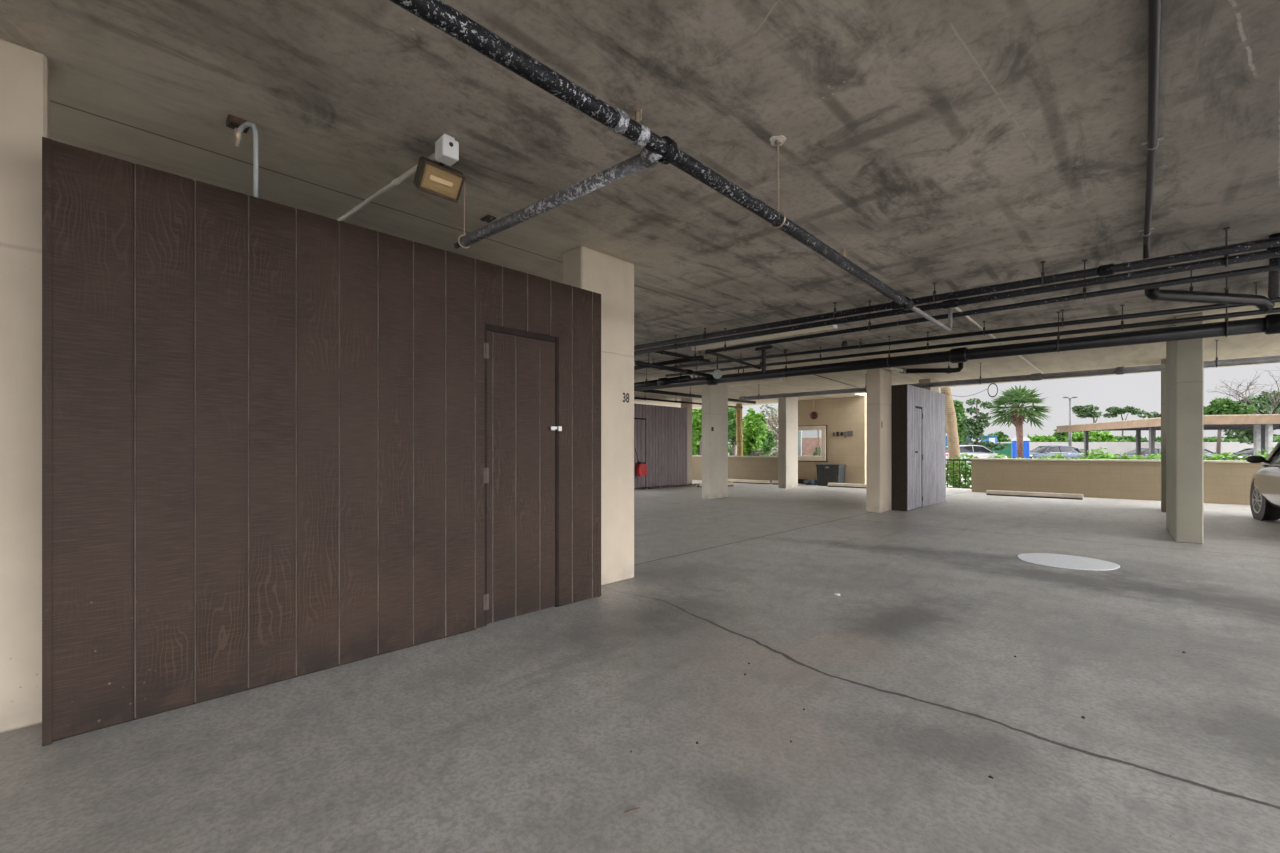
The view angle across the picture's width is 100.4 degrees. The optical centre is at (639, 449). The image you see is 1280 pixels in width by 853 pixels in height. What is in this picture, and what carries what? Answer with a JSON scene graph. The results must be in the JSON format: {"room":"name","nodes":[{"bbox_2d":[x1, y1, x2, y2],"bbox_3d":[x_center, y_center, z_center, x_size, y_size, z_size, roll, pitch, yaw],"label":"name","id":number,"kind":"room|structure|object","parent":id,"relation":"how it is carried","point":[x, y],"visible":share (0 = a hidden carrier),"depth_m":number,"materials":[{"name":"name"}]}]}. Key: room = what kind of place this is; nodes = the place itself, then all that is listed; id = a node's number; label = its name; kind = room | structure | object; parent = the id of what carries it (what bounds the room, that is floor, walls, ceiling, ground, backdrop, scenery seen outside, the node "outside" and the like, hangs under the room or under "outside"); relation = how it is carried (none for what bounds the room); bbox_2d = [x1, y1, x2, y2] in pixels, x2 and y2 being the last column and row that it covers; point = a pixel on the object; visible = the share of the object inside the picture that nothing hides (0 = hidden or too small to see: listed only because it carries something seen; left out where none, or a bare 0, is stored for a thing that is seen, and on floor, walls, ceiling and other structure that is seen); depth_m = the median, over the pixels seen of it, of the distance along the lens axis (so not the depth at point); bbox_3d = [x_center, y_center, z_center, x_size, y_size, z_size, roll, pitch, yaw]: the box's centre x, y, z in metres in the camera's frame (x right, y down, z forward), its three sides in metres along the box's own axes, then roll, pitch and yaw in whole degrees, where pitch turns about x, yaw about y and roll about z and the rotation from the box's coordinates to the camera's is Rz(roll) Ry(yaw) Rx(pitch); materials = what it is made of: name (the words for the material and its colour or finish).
{"room":"parking garage","nodes":[
{"label":"parking garage","id":0,"kind":"room"},
{"bbox_2d":[0,480,1279,852],"bbox_3d":[-0.081,1.265,5.745,21.100,0.150,27.350,0,0,44],"label":"floor","id":1,"kind":"structure","parent":0,"point":[517,734],"depth_m":2.34,"materials":[{"name":"concrete"}]},
{"bbox_2d":[0,38,49,732],"bbox_3d":[-2.935,-0.268,2.151,0.270,2.915,0.735,0,0,44],"label":"concrete column","id":2,"kind":"structure","parent":1,"relation":"on","point":[24,72],"depth_m":2.27,"materials":[{"name":"concrete"}]},
{"bbox_2d":[42,137,600,746],"bbox_3d":[-2.189,-0.032,4.023,2.380,2.443,3.002,0,0,44],"label":"storage shed","id":3,"kind":"object","parent":1,"relation":"on","point":[280,442],"visible":1,"depth_m":2.70,"materials":[{"name":"brown paint"}]},
{"bbox_2d":[563,245,633,585],"bbox_3d":[-0.365,-0.268,4.809,0.271,2.915,0.640,0,0,44],"label":"concrete column","id":4,"kind":"structure","parent":1,"relation":"on","point":[586,268],"depth_m":4.77,"materials":[{"name":"beige concrete"}]},
{"bbox_2d":[634,403,686,487],"bbox_3d":[-0.158,-0.100,17.517,2.030,2.580,2.984,0,0,44],"label":"storage shed","id":5,"kind":"object","parent":1,"relation":"on","point":[660,432],"visible":0.56,"depth_m":16.94,"materials":[{"name":"brown"}]},
{"bbox_2d":[635,448,646,475],"bbox_3d":[0.032,0.384,16.083,0.135,0.853,0.459,0,0,44],"label":"hanging bag","id":6,"kind":"object","parent":5,"relation":"hanging from","point":[641,468],"visible":1,"depth_m":16.00,"materials":[{"name":"red fabric"}]},
{"bbox_2d":[638,483,696,489],"bbox_3d":[1.291,1.148,17.078,3.712,0.076,0.426,0,0,-44],"label":"leaf litter","id":7,"kind":"object","parent":1,"relation":"on","point":[691,484],"visible":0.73,"depth_m":16.71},
{"bbox_2d":[681,398,691,483],"bbox_3d":[1.587,-0.268,18.171,0.270,2.915,0.300,0,0,44],"label":"concrete column","id":8,"kind":"structure","parent":1,"relation":"on","point":[683,405],"depth_m":18.07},
{"bbox_2d":[702,383,727,498],"bbox_3d":[1.841,-0.268,13.065,0.261,2.915,0.750,0,0,44],"label":"concrete column","id":9,"kind":"structure","parent":1,"relation":"on","point":[714,397],"depth_m":12.87,"materials":[{"name":"beige concrete"}]},
{"bbox_2d":[728,479,769,483],"bbox_3d":[3.671,1.127,18.910,2.000,0.125,0.170,0,0,41],"label":"wheel stop","id":10,"kind":"object","parent":1,"relation":"on","point":[729,480],"visible":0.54,"depth_m":18.65,"materials":[{"name":"concrete"}]},
{"bbox_2d":[747,448,763,455],"bbox_3d":[4.492,0.578,20.495,1.328,1.308,1.090,0,0,44],"label":"bush","id":11,"kind":"object","parent":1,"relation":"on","point":[754,453],"visible":0.04,"depth_m":20.50,"materials":[{"name":"green plant"}]},
{"bbox_2d":[778,393,797,487],"bbox_3d":[4.626,-0.268,16.639,0.270,2.915,0.760,0,0,44],"label":"concrete column","id":12,"kind":"structure","parent":1,"relation":"on","point":[788,406],"depth_m":16.43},
{"bbox_2d":[803,479,816,484],"bbox_3d":[5.784,1.105,17.980,0.553,0.214,0.321,0,0,44],"label":"cloth bundle","id":13,"kind":"object","parent":1,"relation":"on","point":[812,481],"visible":0.97,"depth_m":17.92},
{"bbox_2d":[816,464,845,485],"bbox_3d":[6.305,0.840,17.607,0.800,0.700,0.585,0,0,44],"label":"storage bin","id":14,"kind":"object","parent":1,"relation":"on","point":[826,473],"visible":0.89,"depth_m":17.41,"materials":[{"name":"grey plastic"}]},
{"bbox_2d":[828,483,865,487],"bbox_3d":[6.667,1.127,16.614,1.600,0.125,0.170,0,0,41],"label":"wheel stop","id":15,"kind":"object","parent":1,"relation":"on","point":[847,485],"visible":0.54,"depth_m":16.69,"materials":[{"name":"concrete"}]},
{"bbox_2d":[866,358,891,512],"bbox_3d":[4.629,-0.268,10.315,0.263,2.915,0.610,0,0,44],"label":"concrete column","id":16,"kind":"structure","parent":1,"relation":"on","point":[878,381],"depth_m":10.13,"materials":[{"name":"paint"}]},
{"bbox_2d":[892,384,945,510],"bbox_3d":[5.813,-0.035,11.463,0.750,2.450,2.664,0,0,44],"label":"storage shed","id":17,"kind":"object","parent":1,"relation":"on","point":[918,414],"visible":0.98,"depth_m":10.73,"materials":[{"name":"grey"}]},
{"bbox_2d":[919,379,938,391],"bbox_3d":[7.222,-0.268,13.324,0.270,2.915,0.700,0,0,44],"label":"concrete column","id":18,"kind":"structure","parent":1,"relation":"on","point":[936,389],"depth_m":13.09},
{"bbox_2d":[946,459,971,488],"bbox_3d":[9.037,0.738,15.951,1.650,0.905,0.060,0,0,44],"label":"iron railing","id":19,"kind":"object","parent":1,"relation":"on","point":[947,460],"visible":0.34,"depth_m":15.62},
{"bbox_2d":[986,490,1083,499],"bbox_3d":[9.814,1.127,13.323,1.950,0.125,0.170,0,0,43],"label":"wheel stop","id":20,"kind":"object","parent":1,"relation":"on","point":[988,492],"visible":1,"depth_m":13.21,"materials":[{"name":"concrete"}]},
{"bbox_2d":[1016,553,1121,570],"bbox_3d":[4.524,1.187,5.661,0.880,0.006,0.886,0,0,44],"label":"chalk patch","id":21,"kind":"object","parent":1,"relation":"on","point":[1044,559],"visible":1,"depth_m":5.62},
{"bbox_2d":[1161,359,1165,511],"bbox_3d":[10.296,-0.268,10.354,0.250,2.915,0.800,0,0,44],"label":"concrete column","id":22,"kind":"structure","parent":1,"relation":"on","point":[1163,361],"depth_m":10.13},
{"bbox_2d":[1166,312,1203,543],"bbox_3d":[7.522,-0.268,7.382,0.250,2.915,1.630,0,0,42],"label":"concrete column","id":23,"kind":"structure","parent":1,"relation":"on","point":[1184,358],"depth_m":6.80,"materials":[{"name":"concrete"}]},
{"bbox_2d":[1246,441,1279,520],"bbox_3d":[10.381,0.374,7.407,2.280,1.712,4.620,0,0,36],"label":"car","id":24,"kind":"object","parent":1,"relation":"on","point":[1265,482],"visible":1,"depth_m":8.73,"materials":[{"name":"beige metal"}]},
{"bbox_2d":[1246,455,1269,462],"bbox_3d":[10.066,0.160,8.686,0.266,0.130,0.133,0,0,36],"label":"mirror","id":25,"kind":"object","parent":24,"relation":"attached to","point":[1255,458],"depth_m":8.66,"materials":[{"name":"black metal"}]},
{"bbox_2d":[0,0,1279,408],"bbox_3d":[-0.174,-1.785,6.008,20.600,0.120,27.400,0,0,44],"label":"ceiling","id":26,"kind":"structure","parent":0,"point":[956,145],"depth_m":2.93,"materials":[{"name":"concrete"}]},
{"bbox_2d":[226,114,257,197],"bbox_3d":[-2.071,-1.492,2.775,0.165,0.466,0.113,0,0,44],"label":"conduit elbow","id":27,"kind":"object","parent":26,"relation":"attached to","point":[239,125],"visible":0.97,"depth_m":2.75,"materials":[{"name":"grey plastic"}]},
{"bbox_2d":[336,153,434,220],"bbox_3d":[-1.760,-1.687,3.547,1.744,0.044,0.036,0,0,40],"label":"conduit","id":28,"kind":"object","parent":26,"relation":"attached to","point":[396,181],"visible":0.65,"depth_m":3.46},
{"bbox_2d":[435,134,458,165],"bbox_3d":[-1.068,-1.663,2.950,0.100,0.125,0.096,0,0,44],"label":"junction box","id":29,"kind":"object","parent":26,"relation":"attached to","point":[446,147],"visible":1,"depth_m":2.92,"materials":[{"name":"white plastic"}]},
{"bbox_2d":[413,156,465,202],"bbox_3d":[-1.147,-1.559,3.076,0.198,0.174,0.250,0,0,44],"label":"lamp","id":30,"kind":"object","parent":29,"relation":"attached to","point":[432,177],"visible":0.92,"depth_m":3.05,"materials":[{"name":"brown metal"}]},
{"bbox_2d":[481,215,495,222],"bbox_3d":[-1.129,-1.714,3.969,0.110,0.019,0.070,0,0,44],"label":"ceiling plate","id":31,"kind":"object","parent":26,"relation":"attached to","point":[488,218],"visible":1,"depth_m":3.95,"materials":[{"name":"metal"}]},
{"bbox_2d":[634,368,690,388],"bbox_3d":[0.025,-1.486,10.892,2.501,0.475,0.164,0,0,44],"label":"drain pipe","id":32,"kind":"object","parent":26,"relation":"hanging from","point":[665,381],"visible":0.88,"depth_m":10.41,"materials":[{"name":"metal"}]},
{"bbox_2d":[634,346,703,369],"bbox_3d":[-0.097,-1.586,9.758,3.100,0.275,0.096,0,0,44],"label":"pipe","id":33,"kind":"object","parent":26,"relation":"hanging from","point":[695,358],"visible":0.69,"depth_m":9.04,"materials":[{"name":"metal"}]},
{"bbox_2d":[389,0,951,331],"bbox_3d":[0.200,-1.455,3.568,1.751,0.541,6.909,0,0,44],"label":"pipe","id":34,"kind":"object","parent":26,"relation":"hanging from","point":[437,13],"visible":1,"depth_m":2.30,"materials":[{"name":"metal"}]},
{"bbox_2d":[635,352,711,377],"bbox_3d":[0.646,-1.543,9.443,0.103,0.361,2.082,0,0,43],"label":"drain pipe","id":35,"kind":"object","parent":26,"relation":"hanging from","point":[687,371],"visible":0.97,"depth_m":9.35,"materials":[{"name":"metal"}]},
{"bbox_2d":[654,351,709,362],"bbox_3d":[0.739,-1.634,9.069,0.084,0.180,1.430,0,0,44],"label":"pipe","id":36,"kind":"object","parent":26,"relation":"hanging from","point":[660,352],"visible":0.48,"depth_m":8.93,"materials":[{"name":"metal"}]},
{"bbox_2d":[634,397,742,408],"bbox_3d":[1.188,-1.590,16.791,6.807,0.266,0.124,0,0,-43],"label":"pipe","id":37,"kind":"object","parent":26,"relation":"hanging from","point":[640,398],"visible":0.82,"depth_m":16.61,"materials":[{"name":"metal"}]},
{"bbox_2d":[638,387,755,403],"bbox_3d":[1.317,-1.584,14.718,6.602,0.279,0.128,0,0,-44],"label":"pipe","id":38,"kind":"object","parent":26,"relation":"hanging from","point":[646,391],"visible":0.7,"depth_m":14.54,"materials":[{"name":"metal"}]},
{"bbox_2d":[713,356,721,378],"bbox_3d":[1.415,-1.507,9.739,0.170,0.434,0.074,0,0,6],"label":"pressure gauge","id":39,"kind":"object","parent":26,"relation":"hanging from","point":[717,374],"visible":0.96,"depth_m":9.70,"materials":[{"name":"grey plastic"}]},
{"bbox_2d":[729,378,782,386],"bbox_3d":[2.915,-1.692,13.522,0.146,0.065,1.524,0,0,-44],"label":"fluorescent light","id":40,"kind":"object","parent":26,"relation":"attached to","point":[779,379],"visible":1,"depth_m":13.43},
{"bbox_2d":[755,345,771,372],"bbox_3d":[2.074,-1.508,8.939,0.300,0.435,0.095,0,0,44],"label":"bracket","id":41,"kind":"object","parent":26,"relation":"attached to","point":[764,348],"visible":1,"depth_m":8.91,"materials":[{"name":"black metal"}]},
{"bbox_2d":[691,324,836,350],"bbox_3d":[1.784,-1.692,8.121,2.444,0.065,0.146,0,0,44],"label":"fluorescent light","id":42,"kind":"object","parent":26,"relation":"attached to","point":[790,333],"visible":0.79,"depth_m":8.05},
{"bbox_2d":[882,362,963,373],"bbox_3d":[5.274,-1.592,10.249,1.814,0.265,0.440,0,0,-10],"label":"pipe","id":43,"kind":"object","parent":26,"relation":"hanging from","point":[949,369],"visible":0.83,"depth_m":10.25,"materials":[{"name":"metal"}]},
{"bbox_2d":[634,288,1279,390],"bbox_3d":[3.354,-1.455,8.509,11.002,0.537,0.206,0,0,44],"label":"drain pipe","id":44,"kind":"object","parent":26,"relation":"hanging from","point":[1269,324],"visible":0.96,"depth_m":6.85,"materials":[{"name":"metal"}]},
{"bbox_2d":[634,237,1279,349],"bbox_3d":[2.182,-1.602,6.360,8.901,0.243,0.096,0,0,44],"label":"drain pipe","id":45,"kind":"object","parent":26,"relation":"hanging from","point":[1108,269],"visible":0.94,"depth_m":4.98,"materials":[{"name":"black paint"}]},
{"bbox_2d":[634,227,1279,354],"bbox_3d":[2.227,-1.570,6.407,8.901,0.307,0.090,0,0,44],"label":"pipe","id":46,"kind":"object","parent":26,"relation":"hanging from","point":[1227,260],"visible":0.98,"depth_m":5.04,"materials":[{"name":"black paint"}]},
{"bbox_2d":[659,282,1279,369],"bbox_3d":[3.831,-1.593,7.923,9.501,0.260,0.080,0,0,44],"label":"pipe","id":47,"kind":"object","parent":26,"relation":"hanging from","point":[984,332],"visible":0.87,"depth_m":6.94,"materials":[{"name":"metal"}]},
{"bbox_2d":[665,305,1279,376],"bbox_3d":[3.977,-1.562,8.074,9.501,0.322,0.078,0,0,44],"label":"pipe","id":48,"kind":"object","parent":26,"relation":"hanging from","point":[1122,326],"visible":0.91,"depth_m":6.96,"materials":[{"name":"metal"}]},
{"bbox_2d":[705,259,1279,369],"bbox_3d":[3.795,-1.542,6.392,6.625,0.364,1.941,0,0,44],"label":"pipe","id":49,"kind":"object","parent":26,"relation":"hanging from","point":[1273,267],"visible":0.99,"depth_m":5.14,"materials":[{"name":"black paint"}]},
{"bbox_2d":[944,300,1044,373],"bbox_3d":[6.406,-1.698,9.176,0.095,0.052,8.701,0,0,44],"label":"conduit","id":50,"kind":"object","parent":26,"relation":"attached to","point":[956,308],"visible":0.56,"depth_m":7.79,"materials":[{"name":"grey metal"}]},
{"bbox_2d":[739,340,1279,400],"bbox_3d":[6.953,-1.507,10.455,11.730,0.432,0.137,0,0,44],"label":"drain pipe","id":51,"kind":"object","parent":26,"relation":"hanging from","point":[1268,359],"visible":0.86,"depth_m":9.87,"materials":[{"name":"metal"}]},
{"bbox_2d":[1138,0,1163,258],"bbox_3d":[1.917,-1.652,1.975,0.103,0.143,6.704,0,0,43],"label":"conduit","id":52,"kind":"object","parent":26,"relation":"attached to","point":[1154,6],"visible":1,"depth_m":2.61,"materials":[{"name":"black metal"}]},
{"bbox_2d":[1144,270,1274,311],"bbox_3d":[5.506,-1.543,5.144,1.462,0.360,0.113,0,0,-10],"label":"drain pipe","id":53,"kind":"object","parent":26,"relation":"hanging from","point":[1263,303],"visible":0.9,"depth_m":5.10,"materials":[{"name":"metal"}]},
{"bbox_2d":[1267,233,1279,298],"bbox_3d":[5.424,-1.548,4.544,0.938,0.351,0.100,0,0,-40],"label":"riser pipe","id":54,"kind":"object","parent":26,"relation":"attached to","point":[1274,276],"visible":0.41,"depth_m":4.50,"materials":[{"name":"black paint"}]},
{"bbox_2d":[692,455,777,483],"bbox_3d":[3.127,0.713,20.131,5.520,0.955,0.260,0,0,44],"label":"wall","id":55,"kind":"structure","parent":0,"point":[739,467],"depth_m":19.23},
{"bbox_2d":[798,396,865,483],"bbox_3d":[6.288,-0.268,18.259,2.870,2.915,0.200,0,0,44],"label":"wall","id":56,"kind":"structure","parent":0,"point":[844,414],"depth_m":17.72,"materials":[{"name":"paint"}]},
{"bbox_2d":[798,425,826,461],"bbox_3d":[5.816,-0.207,18.569,1.480,1.255,0.130,0,0,44],"label":"window","id":57,"kind":"structure","parent":56,"relation":"in","point":[823,458],"depth_m":18.21,"materials":[{"name":"beige paint"}]},
{"bbox_2d":[833,431,852,437],"bbox_3d":[6.718,-0.500,17.669,0.682,0.210,0.050,0,0,44],"label":"sign","id":58,"kind":"object","parent":56,"relation":"attached to","point":[848,433],"depth_m":17.60,"materials":[{"name":"paint"}]},
{"bbox_2d":[970,458,1263,504],"bbox_3d":[13.054,0.718,11.582,10.160,0.945,0.260,0,0,44],"label":"wall","id":59,"kind":"structure","parent":0,"point":[1225,482],"depth_m":13.09,"materials":[{"name":"paint"}]},
{"label":"outside","id":60,"kind":"structure","parent":0,"visible":0},
{"bbox_3d":[34.743,1.470,35.957,240.000,0.240,220.000,0,0,44],"label":"ground","id":61,"kind":"structure","parent":60,"visible":0},
{"bbox_2d":[692,408,701,454],"bbox_3d":[2.732,-0.605,25.027,1.209,3.925,1.564,0,0,25],"label":"leafy bush","id":62,"kind":"object","parent":61,"relation":"on","point":[696,413],"visible":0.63,"depth_m":24.61,"materials":[{"name":"green plant"}]},
{"bbox_2d":[728,407,744,455],"bbox_3d":[5.765,-0.752,32.932,1.669,4.218,1.494,0,0,-30],"label":"leafy bush","id":63,"kind":"object","parent":61,"relation":"on","point":[732,441],"visible":0.48,"depth_m":32.57,"materials":[{"name":"green plant"}]},
{"bbox_2d":[733,403,742,455],"bbox_3d":[3.723,-0.953,20.043,0.439,4.611,0.257,0,0,-10],"label":"slim trunk","id":64,"kind":"object","parent":61,"relation":"on","point":[739,426],"visible":0.44,"depth_m":19.94,"materials":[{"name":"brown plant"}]},
{"bbox_2d":[743,407,768,455],"bbox_3d":[4.857,-0.246,22.979,1.113,3.212,1.248,0,0,44],"label":"leafy bush","id":65,"kind":"object","parent":61,"relation":"on","point":[752,438],"visible":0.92,"depth_m":22.78,"materials":[{"name":"green plant"}]},
{"bbox_2d":[758,428,776,455],"bbox_3d":[6.254,0.122,27.005,1.244,2.481,1.109,0,0,44],"label":"leafy bush","id":66,"kind":"object","parent":61,"relation":"on","point":[768,444],"visible":0.41,"depth_m":26.82,"materials":[{"name":"green plant"}]},
{"bbox_2d":[759,404,777,425],"bbox_3d":[8.669,-0.988,36.142,2.113,4.689,1.979,0,0,44],"label":"dry bush","id":67,"kind":"object","parent":61,"relation":"on","point":[767,413],"visible":0.09,"depth_m":35.80,"materials":[{"name":"grey plant"}]},
{"bbox_2d":[765,412,777,455],"bbox_3d":[7.656,-0.400,30.485,1.460,3.518,1.454,0,0,22],"label":"dry bush","id":68,"kind":"object","parent":61,"relation":"on","point":[773,425],"visible":0.37,"depth_m":30.28,"materials":[{"name":"grey plant"}]},
{"bbox_2d":[940,387,961,485],"bbox_3d":[11.477,-2.070,19.960,3.742,6.850,4.034,0,0,44],"label":"palm tree","id":69,"kind":"object","parent":61,"relation":"on","point":[951,421],"visible":0.02,"depth_m":19.82,"materials":[{"name":"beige plant"}]},
{"bbox_2d":[946,400,967,444],"bbox_3d":[32.247,-1.929,54.640,2.583,6.568,4.072,0,0,-13],"label":"bushy tree","id":70,"kind":"object","parent":61,"relation":"on","point":[958,405],"visible":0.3,"depth_m":53.79,"materials":[{"name":"green plant"}]},
{"bbox_2d":[946,453,977,488],"bbox_3d":[10.490,0.749,17.107,1.436,1.252,1.025,0,0,44],"label":"shrub","id":71,"kind":"object","parent":61,"relation":"on","point":[962,464],"visible":0.46,"depth_m":17.12,"materials":[{"name":"green plant"}]},
{"bbox_2d":[946,435,997,447],"bbox_3d":[36.474,-0.130,59.110,5.250,2.760,2.600,0,0,31],"label":"container","id":72,"kind":"object","parent":61,"relation":"on","point":[993,438],"visible":0.18,"depth_m":57.22,"materials":[{"name":"blue metal"}]},
{"bbox_2d":[946,445,1006,466],"bbox_3d":[24.854,0.504,39.960,4.620,1.692,2.280,0,0,0],"label":"car","id":73,"kind":"object","parent":61,"relation":"on","point":[979,451],"visible":0.24,"depth_m":39.20,"materials":[{"name":"white paint"}]},
{"bbox_2d":[960,398,1006,450],"bbox_3d":[30.139,-1.613,47.220,3.582,5.925,2.865,0,0,14],"label":"feathery tree","id":74,"kind":"object","parent":61,"relation":"on","point":[971,428],"visible":0.81,"depth_m":47.18,"materials":[{"name":"green plant"}]},
{"bbox_2d":[988,430,1011,441],"bbox_3d":[50.520,-0.686,74.921,3.811,4.088,4.026,0,0,44],"label":"bushy tree","id":75,"kind":"object","parent":61,"relation":"on","point":[1001,437],"visible":0.34,"depth_m":74.33,"materials":[{"name":"green plant"}]},
{"bbox_2d":[992,443,1011,457],"bbox_3d":[35.003,0.325,51.697,1.960,1.850,1.500,0,0,34],"label":"dumpster","id":76,"kind":"object","parent":61,"relation":"on","point":[1007,451],"visible":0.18,"depth_m":50.87,"materials":[{"name":"green metal"}]},
{"bbox_2d":[728,442,1277,455],"bbox_3d":[52.894,0.195,68.994,85.000,2.310,0.300,0,0,0],"label":"wall","id":77,"kind":"structure","parent":61,"relation":"on","point":[1113,447],"depth_m":68.85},
{"bbox_2d":[988,385,1052,458],"bbox_3d":[27.126,-1.645,38.211,4.070,5.994,3.933,0,0,44],"label":"palm tree","id":78,"kind":"object","parent":61,"relation":"on","point":[1016,416],"visible":1,"depth_m":38.03,"materials":[{"name":"green plant"}]},
{"bbox_2d":[1011,436,1029,458],"bbox_3d":[31.491,0.140,44.105,1.300,2.420,1.300,0,0,35],"label":"portable toilet","id":79,"kind":"object","parent":61,"relation":"on","point":[1026,441],"visible":0.45,"depth_m":43.45,"materials":[{"name":"blue plastic"}]},
{"bbox_2d":[1027,434,1057,441],"bbox_3d":[58.606,-0.483,78.264,4.890,3.685,6.331,0,0,44],"label":"bushy tree","id":80,"kind":"object","parent":61,"relation":"on","point":[1035,438],"visible":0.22,"depth_m":76.23,"materials":[{"name":"green plant"}]},
{"bbox_2d":[1030,445,1082,458],"bbox_3d":[35.234,0.504,45.902,4.620,1.692,2.280,0,0,-2],"label":"car","id":81,"kind":"object","parent":61,"relation":"on","point":[1068,451],"visible":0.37,"depth_m":45.15,"materials":[{"name":"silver metal"}]},
{"bbox_2d":[1052,429,1083,441],"bbox_3d":[74.334,-1.354,92.894,7.152,5.419,6.174,0,0,44],"label":"bushy tree","id":82,"kind":"object","parent":61,"relation":"on","point":[1059,436],"visible":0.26,"depth_m":91.86,"materials":[{"name":"green plant"}]},
{"bbox_2d":[1062,396,1077,445],"bbox_3d":[47.227,-2.240,58.520,1.600,7.180,0.600,0,0,0],"label":"street lamp","id":83,"kind":"object","parent":61,"relation":"on","point":[1070,406],"visible":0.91,"depth_m":58.42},
{"bbox_2d":[1072,404,1102,422],"bbox_3d":[87.755,-3.717,104.632,4.985,10.145,5.147,0,0,44],"label":"spreading tree","id":84,"kind":"object","parent":61,"relation":"on","point":[1084,411],"visible":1,"depth_m":103.71,"materials":[{"name":"green plant"}]},
{"bbox_2d":[1063,431,1117,441],"bbox_3d":[70.795,-1.017,83.881,6.721,4.748,6.077,0,0,44],"label":"bushy tree","id":85,"kind":"object","parent":61,"relation":"on","point":[1094,436],"visible":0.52,"depth_m":81.68,"materials":[{"name":"green plant"}]},
{"bbox_2d":[1078,447,1114,458],"bbox_3d":[14.259,0.645,16.669,1.462,1.442,1.046,0,0,44],"label":"shrub","id":86,"kind":"object","parent":61,"relation":"on","point":[1097,451],"visible":0.06,"depth_m":16.57,"materials":[{"name":"green plant"}]},
{"bbox_2d":[1103,405,1145,436],"bbox_3d":[105.137,-4.136,115.866,7.241,10.983,5.903,0,0,44],"label":"spreading tree","id":87,"kind":"object","parent":61,"relation":"on","point":[1113,411],"visible":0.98,"depth_m":115.38,"materials":[{"name":"green plant"}]},
{"bbox_2d":[988,452,1268,460],"bbox_3d":[15.000,0.705,13.664,11.400,1.372,2.204,0,0,44],"label":"hedge","id":88,"kind":"object","parent":61,"relation":"on","point":[1223,455],"visible":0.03,"depth_m":14.54,"materials":[{"name":"green plant"}]},
{"bbox_2d":[1114,435,1147,441],"bbox_3d":[86.609,-0.662,95.560,7.207,4.040,8.507,0,0,44],"label":"bushy tree","id":89,"kind":"object","parent":61,"relation":"on","point":[1123,438],"visible":0.21,"depth_m":93.55,"materials":[{"name":"green plant"}]},
{"bbox_2d":[1117,448,1160,459],"bbox_3d":[41.914,0.639,44.037,4.620,1.502,2.280,0,0,0],"label":"car","id":90,"kind":"object","parent":61,"relation":"on","point":[1144,451],"visible":0.09,"depth_m":43.45,"materials":[{"name":"white metal"}]},
{"bbox_2d":[1137,411,1160,437],"bbox_3d":[96.371,-2.941,99.797,4.827,8.595,4.649,0,0,44],"label":"spreading tree","id":91,"kind":"object","parent":61,"relation":"on","point":[1146,414],"visible":0.44,"depth_m":100.05,"materials":[{"name":"green plant"}]},
{"bbox_2d":[1056,414,1279,459],"bbox_3d":[34.433,-0.160,30.358,13.066,3.020,12.439,0,0,15],"label":"carport","id":92,"kind":"object","parent":61,"relation":"on","point":[1262,425],"visible":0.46,"depth_m":28.91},
{"bbox_2d":[1204,449,1220,457],"bbox_3d":[52.015,0.639,50.009,4.620,1.502,2.280,0,0,0],"label":"car","id":93,"kind":"object","parent":61,"relation":"on","point":[1206,452],"visible":0.11,"depth_m":49.23,"materials":[{"name":"grey paint"}]},
{"bbox_2d":[1204,436,1231,441],"bbox_3d":[103.874,-0.627,96.676,8.286,3.971,10.992,0,0,44],"label":"bushy tree","id":94,"kind":"object","parent":61,"relation":"on","point":[1208,439],"visible":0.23,"depth_m":93.78,"materials":[{"name":"green plant"}]},
{"bbox_2d":[1204,396,1257,454],"bbox_3d":[65.173,-2.319,59.713,5.182,7.353,4.136,0,0,44],"label":"spreading tree","id":95,"kind":"object","parent":61,"relation":"on","point":[1226,406],"visible":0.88,"depth_m":58.83,"materials":[{"name":"green plant"}]},
{"bbox_2d":[1222,448,1252,460],"bbox_3d":[53.266,0.639,46.000,4.620,1.502,2.280,0,0,0],"label":"car","id":96,"kind":"object","parent":61,"relation":"on","point":[1249,451],"visible":0.16,"depth_m":46.00,"materials":[{"name":"black paint"}]},
{"bbox_2d":[1207,366,1279,413],"bbox_3d":[68.765,-3.965,57.589,10.565,10.688,10.673,0,0,44],"label":"bare tree","id":97,"kind":"object","parent":61,"relation":"on","point":[1234,391],"visible":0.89,"depth_m":58.05,"materials":[{"name":"grey plant"}]},
{"bbox_2d":[1223,390,1279,444],"bbox_3d":[72.247,-2.820,61.836,6.671,8.347,6.284,0,0,44],"label":"bushy tree","id":98,"kind":"object","parent":61,"relation":"on","point":[1263,404],"visible":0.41,"depth_m":61.53,"materials":[{"name":"green plant"}]},
{"bbox_2d":[1231,434,1279,441],"bbox_3d":[99.490,-0.590,84.019,8.651,3.897,9.394,0,0,44],"label":"bushy tree","id":99,"kind":"object","parent":61,"relation":"on","point":[1275,438],"visible":0.04,"depth_m":83.40,"materials":[{"name":"green plant"}]},
{"bbox_3d":[8.259,1.260,21.082,3.780,0.100,6.200,0,0,44],"label":"path","id":100,"kind":"object","parent":61,"relation":"on","visible":0},
{"bbox_2d":[798,431,801,455],"bbox_3d":[6.018,0.210,20.605,0.480,2.000,0.060,0,0,44],"label":"display board","id":101,"kind":"object","parent":100,"relation":"on","point":[799,432],"visible":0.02,"depth_m":20.45,"materials":[{"name":"grey metal"}]},
{"bbox_2d":[802,437,820,455],"bbox_3d":[7.123,0.360,21.763,1.200,1.700,0.080,0,0,44],"label":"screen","id":102,"kind":"object","parent":100,"relation":"on","point":[809,445],"visible":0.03,"depth_m":21.87,"materials":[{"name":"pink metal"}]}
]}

